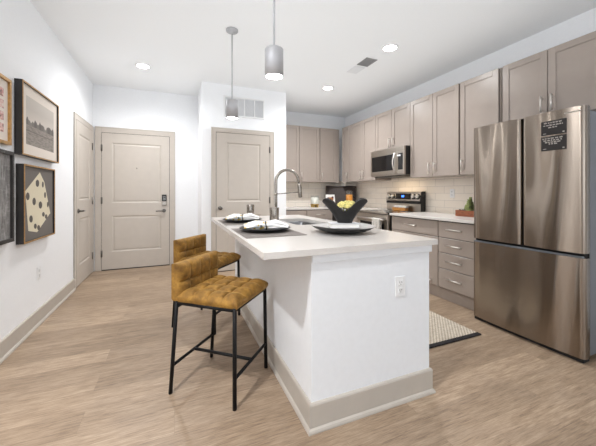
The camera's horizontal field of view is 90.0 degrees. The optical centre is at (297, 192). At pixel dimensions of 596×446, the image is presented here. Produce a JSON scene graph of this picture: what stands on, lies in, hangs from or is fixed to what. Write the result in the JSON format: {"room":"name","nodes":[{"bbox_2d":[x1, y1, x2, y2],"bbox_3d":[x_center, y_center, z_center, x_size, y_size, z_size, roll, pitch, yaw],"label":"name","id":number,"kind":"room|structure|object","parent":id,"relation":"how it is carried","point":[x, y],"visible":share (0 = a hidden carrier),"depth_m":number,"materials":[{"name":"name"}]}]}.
{"room":"kitchen","nodes":[
{"label":"kitchen","id":0,"kind":"room"},
{"bbox_2d":[0,0,92,339],"bbox_3d":[-1.363,-0.228,0.128,0.120,2.856,9.520,0,0,-23],"label":"wall","id":1,"kind":"structure","parent":0,"point":[30,51],"depth_m":2.77,"materials":[{"name":"white paint"}]},
{"bbox_2d":[0,73,11,145],"bbox_3d":[-2.010,-0.594,1.885,0.029,0.483,0.723,0,0,-23],"label":"framed picture","id":2,"kind":"object","parent":1,"relation":"attached to","point":[5,83],"visible":1,"depth_m":2.17,"materials":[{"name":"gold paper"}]},
{"bbox_2d":[0,86,3,131],"bbox_3d":[-2.011,-0.594,1.885,0.001,0.315,0.563,0,0,-23],"label":"print","id":3,"kind":"object","parent":2,"relation":"attached to","point":[1,87],"depth_m":2.13},
{"bbox_2d":[0,149,13,244],"bbox_3d":[-2.008,0.030,1.893,0.039,0.668,0.736,0,0,-23],"label":"framed picture","id":4,"kind":"object","parent":1,"relation":"attached to","point":[6,157],"visible":1,"depth_m":2.16,"materials":[{"name":"black wood"}]},
{"bbox_2d":[0,153,9,240],"bbox_3d":[-2.006,0.030,1.894,0.004,0.616,0.684,0,0,-23],"label":"print","id":5,"kind":"object","parent":4,"relation":"attached to","point":[4,157],"depth_m":2.14},
{"bbox_2d":[16,163,54,244],"bbox_3d":[-2.314,0.089,2.651,0.054,0.638,0.657,0,0,-23],"label":"framed picture","id":6,"kind":"object","parent":1,"relation":"attached to","point":[35,185],"visible":1,"depth_m":2.56,"materials":[{"name":"beige paper"}]},
{"bbox_2d":[25,166,52,241],"bbox_3d":[-2.305,0.089,2.654,0.004,0.612,0.631,0,0,-23],"label":"print","id":7,"kind":"object","parent":6,"relation":"attached to","point":[38,180],"depth_m":2.63,"materials":[{"name":"grey paper"}]},
{"bbox_2d":[14,78,58,162],"bbox_3d":[-2.329,-0.596,2.688,0.054,0.589,0.789,0,0,-23],"label":"framed picture","id":8,"kind":"object","parent":1,"relation":"attached to","point":[36,117],"visible":1,"depth_m":2.56,"materials":[{"name":"black wood"}]},
{"bbox_2d":[26,95,53,152],"bbox_3d":[-2.320,-0.596,2.692,0.002,0.397,0.597,0,0,-23],"label":"print","id":9,"kind":"object","parent":8,"relation":"attached to","point":[39,117],"depth_m":2.66},
{"bbox_2d":[0,278,75,363],"bbox_3d":[-1.137,1.128,-0.228,0.026,0.144,8.450,0,0,-23],"label":"baseboard","id":10,"kind":"structure","parent":1,"relation":"attached to","point":[19,334],"depth_m":2.58,"materials":[{"name":"beige paint"}]},
{"bbox_2d":[37,266,40,279],"bbox_3d":[-2.372,0.735,2.730,0.009,0.116,0.072,0,0,-23],"label":"wall outlet","id":11,"kind":"object","parent":1,"relation":"attached to","point":[39,267],"visible":1,"depth_m":2.72,"materials":[{"name":"white plastic"}]},
{"bbox_2d":[73,112,93,288],"bbox_3d":[-2.909,0.100,4.112,0.075,2.200,0.925,0,0,-23],"label":"door","id":12,"kind":"structure","parent":1,"relation":"in","point":[83,132],"depth_m":4.01,"materials":[{"name":"beige paint"}]},
{"bbox_2d":[93,84,197,270],"bbox_3d":[-2.506,-0.228,4.872,1.642,2.856,0.120,0,0,-23],"label":"wall","id":13,"kind":"structure","parent":0,"point":[116,107],"depth_m":5.00,"materials":[{"name":"white paint"}]},
{"bbox_2d":[95,126,174,270],"bbox_3d":[-2.567,0.092,4.741,1.135,2.215,0.075,0,0,-23],"label":"door","id":14,"kind":"structure","parent":13,"relation":"in","point":[135,168],"depth_m":4.75,"materials":[{"name":"beige paint"}]},
{"bbox_2d":[198,81,285,250],"bbox_3d":[-1.038,-0.228,5.221,1.337,2.856,1.160,0,0,-23],"label":"wall","id":15,"kind":"structure","parent":0,"point":[210,96],"depth_m":4.60,"materials":[{"name":"white paint"}]},
{"bbox_2d":[211,127,273,271],"bbox_3d":[-0.833,0.106,4.631,0.988,2.188,0.086,0,0,-23],"label":"door","id":16,"kind":"structure","parent":15,"relation":"in","point":[242,163],"depth_m":4.62,"materials":[{"name":"beige paint"}]},
{"bbox_2d":[223,95,263,119],"bbox_3d":[-0.839,-1.330,4.668,0.645,0.310,0.014,0,0,-23],"label":"air vent","id":17,"kind":"object","parent":15,"relation":"in","point":[247,107],"visible":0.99,"depth_m":4.69,"materials":[{"name":"white plastic"}]},
{"bbox_2d":[0,265,595,445],"bbox_3d":[0.754,1.250,1.222,4.870,0.100,9.920,0,0,-23],"label":"floor","id":18,"kind":"structure","parent":0,"point":[96,371],"depth_m":1.82,"materials":[{"name":"brown wood"}]},
{"bbox_2d":[171,234,240,334],"bbox_3d":[-0.845,0.812,2.792,0.462,0.778,0.440,0,0,18],"label":"bar stool","id":19,"kind":"object","parent":18,"relation":"on","point":[189,247],"visible":0.45,"depth_m":2.75,"materials":[{"name":"yellow fabric"}]},
{"bbox_2d":[168,251,267,410],"bbox_3d":[-0.489,0.812,1.913,0.462,0.778,0.440,0,0,18],"label":"bar stool","id":20,"kind":"object","parent":18,"relation":"on","point":[196,281],"visible":1,"depth_m":1.80,"materials":[{"name":"yellow fabric"}]},
{"bbox_2d":[286,210,305,215],"bbox_3d":[-0.207,0.756,5.671,0.539,0.888,0.696,0,0,-23],"label":"base cabinet","id":21,"kind":"object","parent":18,"relation":"on","point":[288,212],"visible":0.16,"depth_m":5.41,"materials":[{"name":"beige paint"}]},
{"bbox_2d":[306,209,331,219],"bbox_3d":[0.294,0.756,5.879,0.543,0.888,0.696,0,0,-23],"label":"base cabinet","id":22,"kind":"object","parent":18,"relation":"on","point":[326,214],"visible":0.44,"depth_m":5.60,"materials":[{"name":"beige paint"}]},
{"bbox_2d":[235,239,435,435],"bbox_3d":[0.054,0.756,2.599,0.869,0.888,2.092,0,0,-23],"label":"kitchen island","id":23,"kind":"object","parent":18,"relation":"on","point":[348,333],"visible":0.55,"depth_m":1.65,"materials":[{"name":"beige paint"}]},
{"bbox_2d":[211,215,437,259],"bbox_3d":[-0.072,0.295,2.581,1.082,0.031,2.157,0,0,-23],"label":"island countertop","id":24,"kind":"structure","parent":23,"relation":"on","point":[316,241],"depth_m":1.73,"materials":[{"name":"white stone"}]},
{"bbox_2d":[218,220,264,224],"bbox_3d":[-0.529,0.278,2.863,0.405,0.003,0.525,0,0,-23],"label":"placemat","id":25,"kind":"object","parent":24,"relation":"on","point":[224,222],"visible":0.48,"depth_m":2.77,"materials":[{"name":"grey fabric"}]},
{"bbox_2d":[223,218,261,222],"bbox_3d":[-0.533,0.263,2.864,0.371,0.027,0.371,0,0,-23],"label":"plate","id":26,"kind":"object","parent":25,"relation":"on","point":[238,221],"visible":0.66,"depth_m":2.71,"materials":[{"name":"black ceramic"}]},
{"bbox_2d":[225,213,258,219],"bbox_3d":[-0.533,0.233,2.864,0.319,0.070,0.151,0,0,-9],"label":"napkin","id":27,"kind":"object","parent":26,"relation":"on","point":[249,216],"visible":0.88,"depth_m":2.83,"materials":[{"name":"white fabric"}]},
{"bbox_2d":[247,204,253,213],"bbox_3d":[-0.528,0.206,3.310,0.085,0.147,0.085,0,0,-23],"label":"tumbler","id":28,"kind":"object","parent":24,"relation":"on","point":[250,208],"visible":0.52,"depth_m":3.27,"materials":[{"name":"clear glass"}]},
{"bbox_2d":[232,228,306,238],"bbox_3d":[-0.227,0.278,2.133,0.405,0.003,0.525,0,0,-23],"label":"placemat","id":29,"kind":"object","parent":24,"relation":"on","point":[288,232],"visible":0.72,"depth_m":2.02,"materials":[{"name":"grey fabric"}]},
{"bbox_2d":[239,226,289,231],"bbox_3d":[-0.239,0.263,2.174,0.371,0.027,0.371,0,0,-23],"label":"plate","id":30,"kind":"object","parent":29,"relation":"on","point":[241,227],"visible":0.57,"depth_m":2.04,"materials":[{"name":"black ceramic"}]},
{"bbox_2d":[243,219,288,229],"bbox_3d":[-0.235,0.233,2.165,0.319,0.070,0.151,0,0,-13],"label":"napkin","id":31,"kind":"object","parent":30,"relation":"on","point":[272,224],"visible":0.98,"depth_m":2.13,"materials":[{"name":"white fabric"}]},
{"bbox_2d":[269,207,278,219],"bbox_3d":[-0.211,0.206,2.651,0.085,0.147,0.085,0,0,-23],"label":"tumbler","id":32,"kind":"object","parent":24,"relation":"on","point":[274,211],"visible":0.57,"depth_m":2.62,"materials":[{"name":"clear glass"}]},
{"bbox_2d":[274,169,301,206],"bbox_3d":[-0.107,0.022,2.941,0.305,0.517,0.096,0,0,-23],"label":"faucet","id":33,"kind":"object","parent":24,"relation":"on","point":[299,192],"visible":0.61,"depth_m":2.90,"materials":[{"name":"silver metal"}]},
{"bbox_2d":[288,221,314,224],"bbox_3d":[0.030,0.410,2.924,0.361,0.196,0.656,0,0,-23],"label":"sink","id":34,"kind":"object","parent":24,"relation":"in","point":[292,222],"visible":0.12,"depth_m":3.23,"materials":[{"name":"silver metal"}]},
{"bbox_2d":[311,222,374,233],"bbox_3d":[0.315,0.253,2.112,0.419,0.053,0.419,0,0,-23],"label":"serving tray","id":35,"kind":"object","parent":24,"relation":"on","point":[363,227],"visible":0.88,"depth_m":2.00,"materials":[{"name":"ceramic"}]},
{"bbox_2d":[328,222,358,227],"bbox_3d":[0.319,0.227,2.103,0.200,0.030,0.150,0,0,-3],"label":"book","id":36,"kind":"object","parent":35,"relation":"on","point":[330,224],"visible":0.9,"depth_m":2.03,"materials":[{"name":"white paper"}]},
{"bbox_2d":[322,198,367,222],"bbox_3d":[0.331,0.125,2.112,0.313,0.173,0.149,0,0,8],"label":"vase","id":37,"kind":"object","parent":36,"relation":"on","point":[341,216],"visible":0.98,"depth_m":2.06,"materials":[{"name":"black ceramic"}]},
{"bbox_2d":[337,200,354,210],"bbox_3d":[0.348,0.116,2.111,0.165,0.124,0.109,0,0,-23],"label":"flower arrangement","id":38,"kind":"object","parent":37,"relation":"in","point":[345,204],"visible":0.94,"depth_m":2.09,"materials":[{"name":"yellow plant"}]},
{"bbox_2d":[395,276,404,296],"bbox_3d":[0.587,0.537,1.712,0.072,0.116,0.006,0,0,-23],"label":"outlet","id":39,"kind":"object","parent":23,"relation":"attached to","point":[399,280],"depth_m":1.71,"materials":[{"name":"white plastic"}]},
{"bbox_2d":[332,214,356,221],"bbox_3d":[1.104,0.756,5.433,0.730,0.888,0.908,0,0,-23],"label":"base cabinet","id":40,"kind":"object","parent":18,"relation":"on","point":[333,217],"visible":0.02,"depth_m":5.60,"materials":[{"name":"beige paint"}]},
{"bbox_2d":[286,206,384,210],"bbox_3d":[0.513,0.297,5.522,1.758,0.030,1.526,0,0,-23],"label":"countertop","id":41,"kind":"structure","parent":40,"relation":"on","point":[293,207],"depth_m":5.51,"materials":[{"name":"white stone"}]},
{"bbox_2d":[310,197,318,206],"bbox_3d":[0.324,0.169,5.785,0.176,0.225,0.176,0,0,-23],"label":"candle jar","id":42,"kind":"object","parent":41,"relation":"on","point":[314,200],"visible":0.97,"depth_m":5.73,"materials":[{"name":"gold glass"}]},
{"bbox_2d":[326,195,334,201],"bbox_3d":[0.654,0.159,5.982,0.200,0.243,0.054,0,0,-23],"label":"picture card","id":43,"kind":"object","parent":41,"relation":"on","point":[332,197],"visible":0.49,"depth_m":6.00,"materials":[{"name":"white paper"}]},
{"bbox_2d":[325,186,355,205],"bbox_3d":[0.877,0.068,6.131,0.620,0.419,0.130,0,0,15],"label":"display tray","id":44,"kind":"object","parent":41,"relation":"on","point":[340,192],"visible":0.61,"depth_m":6.14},
{"bbox_2d":[346,195,352,200],"bbox_3d":[1.014,0.115,5.864,0.148,0.329,0.180,0,0,33],"label":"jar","id":45,"kind":"object","parent":41,"relation":"on","point":[348,197],"visible":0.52,"depth_m":5.80,"materials":[{"name":"orange glass"}]},
{"bbox_2d":[355,191,425,230],"bbox_3d":[1.403,0.591,4.646,0.758,1.219,0.771,0,0,-23],"label":"range","id":46,"kind":"object","parent":18,"relation":"on","point":[416,201],"visible":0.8,"depth_m":4.55,"materials":[{"name":"silver metal"}]},
{"bbox_2d":[372,217,381,228],"bbox_3d":[1.140,0.517,4.321,0.044,0.304,0.172,0,0,-23],"label":"dish towel","id":47,"kind":"object","parent":46,"relation":"hanging from","point":[377,223],"visible":0.56,"depth_m":4.29,"materials":[{"name":"white fabric"}]},
{"bbox_2d":[363,209,414,213],"bbox_3d":[1.428,0.295,4.659,0.702,0.021,0.766,0,0,-23],"label":"cooktop","id":48,"kind":"object","parent":46,"relation":"in","point":[382,211],"depth_m":4.52,"materials":[{"name":"black"}]},
{"bbox_2d":[392,207,407,210],"bbox_3d":[1.619,0.259,4.731,0.055,0.050,0.300,0,0,-23],"label":"wooden box","id":49,"kind":"object","parent":46,"relation":"on","point":[393,208],"visible":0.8,"depth_m":4.70,"materials":[{"name":"brown wood"}]},
{"bbox_2d":[394,205,408,207],"bbox_3d":[1.628,0.219,4.707,0.063,0.028,0.270,0,0,-23],"label":"cloth","id":50,"kind":"object","parent":49,"relation":"on","point":[394,205],"visible":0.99,"depth_m":4.65,"materials":[{"name":"white fabric"}]},
{"bbox_2d":[392,216,439,296],"bbox_3d":[1.746,0.756,3.887,0.730,0.888,0.786,0,0,-23],"label":"base cabinet","id":51,"kind":"object","parent":18,"relation":"on","point":[428,228],"visible":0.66,"depth_m":3.54,"materials":[{"name":"beige paint"}]},
{"bbox_2d":[429,311,480,348],"bbox_3d":[0.833,1.194,3.222,0.777,0.010,1.859,0,0,-23],"label":"rug","id":52,"kind":"object","parent":18,"relation":"on","point":[442,331],"visible":0.3,"depth_m":2.54,"materials":[{"name":"beige fabric"}]},
{"bbox_2d":[438,220,475,310],"bbox_3d":[1.998,0.756,3.279,0.730,0.888,0.527,0,0,-23],"label":"base cabinet","id":53,"kind":"object","parent":18,"relation":"on","point":[455,239],"visible":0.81,"depth_m":3.17,"materials":[{"name":"beige paint"}]},
{"bbox_2d":[390,212,473,223],"bbox_3d":[1.851,0.297,3.650,0.720,0.030,1.325,0,0,-23],"label":"countertop","id":54,"kind":"structure","parent":53,"relation":"on","point":[450,217],"depth_m":3.55,"materials":[{"name":"white stone"}]},
{"bbox_2d":[455,197,473,216],"bbox_3d":[2.079,0.166,3.433,0.150,0.232,0.490,0,0,-23],"label":"succulent planter","id":55,"kind":"object","parent":54,"relation":"on","point":[468,211],"visible":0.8,"depth_m":3.51,"materials":[{"name":"ceramic"}]},
{"bbox_2d":[455,210,473,216],"bbox_3d":[2.079,0.245,3.433,0.150,0.072,0.490,0,0,-23],"label":"tray","id":56,"kind":"object","parent":54,"relation":"on","point":[466,213],"depth_m":3.51,"materials":[{"name":"red wood"}]},
{"bbox_2d":[474,105,595,363],"bbox_3d":[2.195,0.294,2.612,0.824,1.812,0.844,0,0,-23],"label":"refrigerator","id":57,"kind":"object","parent":18,"relation":"on","point":[535,175],"visible":1,"depth_m":2.31,"materials":[{"name":"grey metal"}]},
{"bbox_2d":[30,0,595,117],"bbox_3d":[0.754,-1.706,1.222,4.870,0.100,9.920,0,0,-23],"label":"ceiling","id":58,"kind":"structure","parent":0,"point":[185,43],"depth_m":3.24,"materials":[{"name":"white paint"}]},
{"bbox_2d":[135,63,150,68],"bbox_3d":[-2.026,-1.653,3.896,0.192,0.005,0.192,0,0,-23],"label":"recessed light","id":59,"kind":"object","parent":58,"relation":"in","point":[139,65],"visible":1,"depth_m":3.90,"materials":[{"name":"white plastic"}]},
{"bbox_2d":[137,64,148,68],"bbox_3d":[-2.026,-1.653,3.896,0.146,0.001,0.146,0,0,-23],"label":"diffuser","id":60,"kind":"object","parent":59,"relation":"attached to","point":[139,65],"depth_m":3.90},
{"bbox_2d":[226,27,237,119],"bbox_3d":[-0.671,-1.204,3.034,0.124,0.905,0.124,0,0,-23],"label":"pendant light","id":61,"kind":"object","parent":58,"relation":"hanging from","point":[231,104],"visible":1,"depth_m":3.00,"materials":[{"name":"silver metal"}]},
{"bbox_2d":[265,0,282,80],"bbox_3d":[-0.156,-1.204,1.951,0.124,0.905,0.124,0,0,-23],"label":"pendant light","id":62,"kind":"object","parent":58,"relation":"hanging from","point":[273,53],"visible":1,"depth_m":1.91,"materials":[{"name":"silver metal"}]},
{"bbox_2d":[266,74,281,79],"bbox_3d":[-0.156,-0.763,1.951,0.111,0.024,0.111,0,0,-23],"label":"diffuser","id":63,"kind":"object","parent":62,"relation":"attached to","point":[268,76],"depth_m":1.94,"materials":[{"name":"white"}]},
{"bbox_2d":[322,86,333,89],"bbox_3d":[0.474,-1.653,4.715,0.192,0.005,0.192,0,0,-23],"label":"recessed light","id":64,"kind":"object","parent":58,"relation":"in","point":[324,87],"visible":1,"depth_m":4.70,"materials":[{"name":"white"}]},
{"bbox_2d":[347,66,364,73],"bbox_3d":[0.777,-1.653,4.014,0.160,0.006,0.220,0,0,-23],"label":"plate","id":65,"kind":"object","parent":58,"relation":"attached to","point":[355,69],"visible":1,"depth_m":3.99,"materials":[{"name":"white"}]},
{"bbox_2d":[357,58,376,66],"bbox_3d":[0.875,-1.652,3.778,0.160,0.008,0.210,0,0,-23],"label":"ceiling vent","id":66,"kind":"object","parent":58,"relation":"in","point":[366,62],"visible":1,"depth_m":3.78,"materials":[{"name":"grey metal"}]},
{"bbox_2d":[381,44,398,51],"bbox_3d":[1.053,-1.653,3.411,0.192,0.005,0.192,0,0,-23],"label":"recessed light","id":67,"kind":"object","parent":58,"relation":"in","point":[390,47],"visible":1,"depth_m":3.41,"materials":[{"name":"white"}]},
{"bbox_2d":[383,45,396,50],"bbox_3d":[1.053,-1.653,3.411,0.146,0.001,0.146,0,0,-23],"label":"diffuser","id":68,"kind":"object","parent":67,"relation":"attached to","point":[388,48],"depth_m":3.42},
{"bbox_2d":[286,111,344,180],"bbox_3d":[0.198,-0.228,6.296,1.771,2.856,0.120,0,0,-23],"label":"wall","id":69,"kind":"structure","parent":0,"point":[292,118],"depth_m":6.35,"materials":[{"name":"white paint"}]},
{"bbox_2d":[286,125,298,181],"bbox_3d":[-0.284,-0.758,5.852,0.534,1.093,0.329,0,0,-23],"label":"upper cabinet","id":70,"kind":"object","parent":69,"relation":"attached to","point":[292,131],"visible":0.44,"depth_m":5.76,"materials":[{"name":"beige paint"}]},
{"bbox_2d":[299,126,318,182],"bbox_3d":[0.172,-0.758,6.020,0.438,1.093,0.368,0,0,-23],"label":"upper cabinet","id":71,"kind":"object","parent":69,"relation":"attached to","point":[308,136],"visible":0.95,"depth_m":5.89,"materials":[{"name":"beige paint"}]},
{"bbox_2d":[286,181,344,206],"bbox_3d":[0.218,0.025,6.233,1.759,0.550,0.012,0,0,-23],"label":"backsplash","id":72,"kind":"structure","parent":69,"relation":"attached to","point":[309,190],"depth_m":6.21,"materials":[{"name":"white tile"}]},
{"bbox_2d":[314,128,338,182],"bbox_3d":[0.590,-0.758,6.193,0.464,1.093,0.368,0,0,-23],"label":"upper cabinet","id":73,"kind":"object","parent":69,"relation":"attached to","point":[328,138],"visible":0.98,"depth_m":6.07,"materials":[{"name":"beige paint"}]},
{"bbox_2d":[345,8,595,177],"bbox_3d":[2.948,-0.228,2.132,0.120,2.856,9.920,0,0,-23],"label":"wall","id":74,"kind":"structure","parent":0,"point":[580,25],"depth_m":3.50,"materials":[{"name":"white paint"}]},
{"bbox_2d":[342,125,349,181],"bbox_3d":[1.090,-0.758,5.949,0.388,1.093,0.294,0,0,-23],"label":"upper cabinet","id":75,"kind":"object","parent":74,"relation":"attached to","point":[346,130],"visible":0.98,"depth_m":5.89,"materials":[{"name":"beige paint"}]},
{"bbox_2d":[350,116,390,181],"bbox_3d":[1.297,-0.758,5.448,0.388,1.093,0.788,0,0,-23],"label":"upper cabinet","id":76,"kind":"object","parent":74,"relation":"attached to","point":[362,133],"visible":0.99,"depth_m":5.37,"materials":[{"name":"beige paint"}]},
{"bbox_2d":[376,102,409,150],"bbox_3d":[1.601,-0.994,4.715,0.388,0.623,0.800,0,0,-23],"label":"upper cabinet","id":77,"kind":"object","parent":74,"relation":"attached to","point":[393,125],"visible":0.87,"depth_m":4.60,"materials":[{"name":"beige paint"}]},
{"bbox_2d":[371,145,409,177],"bbox_3d":[1.536,-0.464,4.688,0.491,0.428,0.785,0,0,-23],"label":"microwave","id":78,"kind":"object","parent":77,"relation":"attached to","point":[394,162],"visible":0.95,"depth_m":4.52,"materials":[{"name":"silver metal"}]},
{"bbox_2d":[345,176,473,213],"bbox_3d":[1.742,0.025,4.869,0.012,0.550,3.700,0,0,-23],"label":"backsplash","id":79,"kind":"structure","parent":74,"relation":"attached to","point":[438,199],"depth_m":4.39,"materials":[{"name":"white tile"}]},
{"bbox_2d":[410,84,473,177],"bbox_3d":[1.908,-0.758,3.975,0.388,1.093,0.801,0,0,-23],"label":"upper cabinet","id":80,"kind":"object","parent":74,"relation":"attached to","point":[435,117],"visible":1,"depth_m":3.88,"materials":[{"name":"beige paint"}]},
{"bbox_2d":[450,189,454,197],"bbox_3d":[2.081,0.010,4.024,0.009,0.116,0.072,0,0,-23],"label":"wall outlet","id":81,"kind":"object","parent":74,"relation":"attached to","point":[452,191],"visible":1,"depth_m":4.02,"materials":[{"name":"white plastic"}]},
{"bbox_2d":[460,68,501,174],"bbox_3d":[2.154,-0.758,3.383,0.388,1.093,0.478,0,0,-23],"label":"upper cabinet","id":82,"kind":"object","parent":74,"relation":"attached to","point":[481,95],"visible":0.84,"depth_m":3.36,"materials":[{"name":"beige paint"}]},
{"bbox_2d":[502,31,595,121],"bbox_3d":[2.418,-0.988,2.745,0.388,0.635,0.878,0,0,-23],"label":"upper cabinet","id":83,"kind":"object","parent":74,"relation":"attached to","point":[562,76],"visible":0.73,"depth_m":2.67,"materials":[{"name":"beige paint"}]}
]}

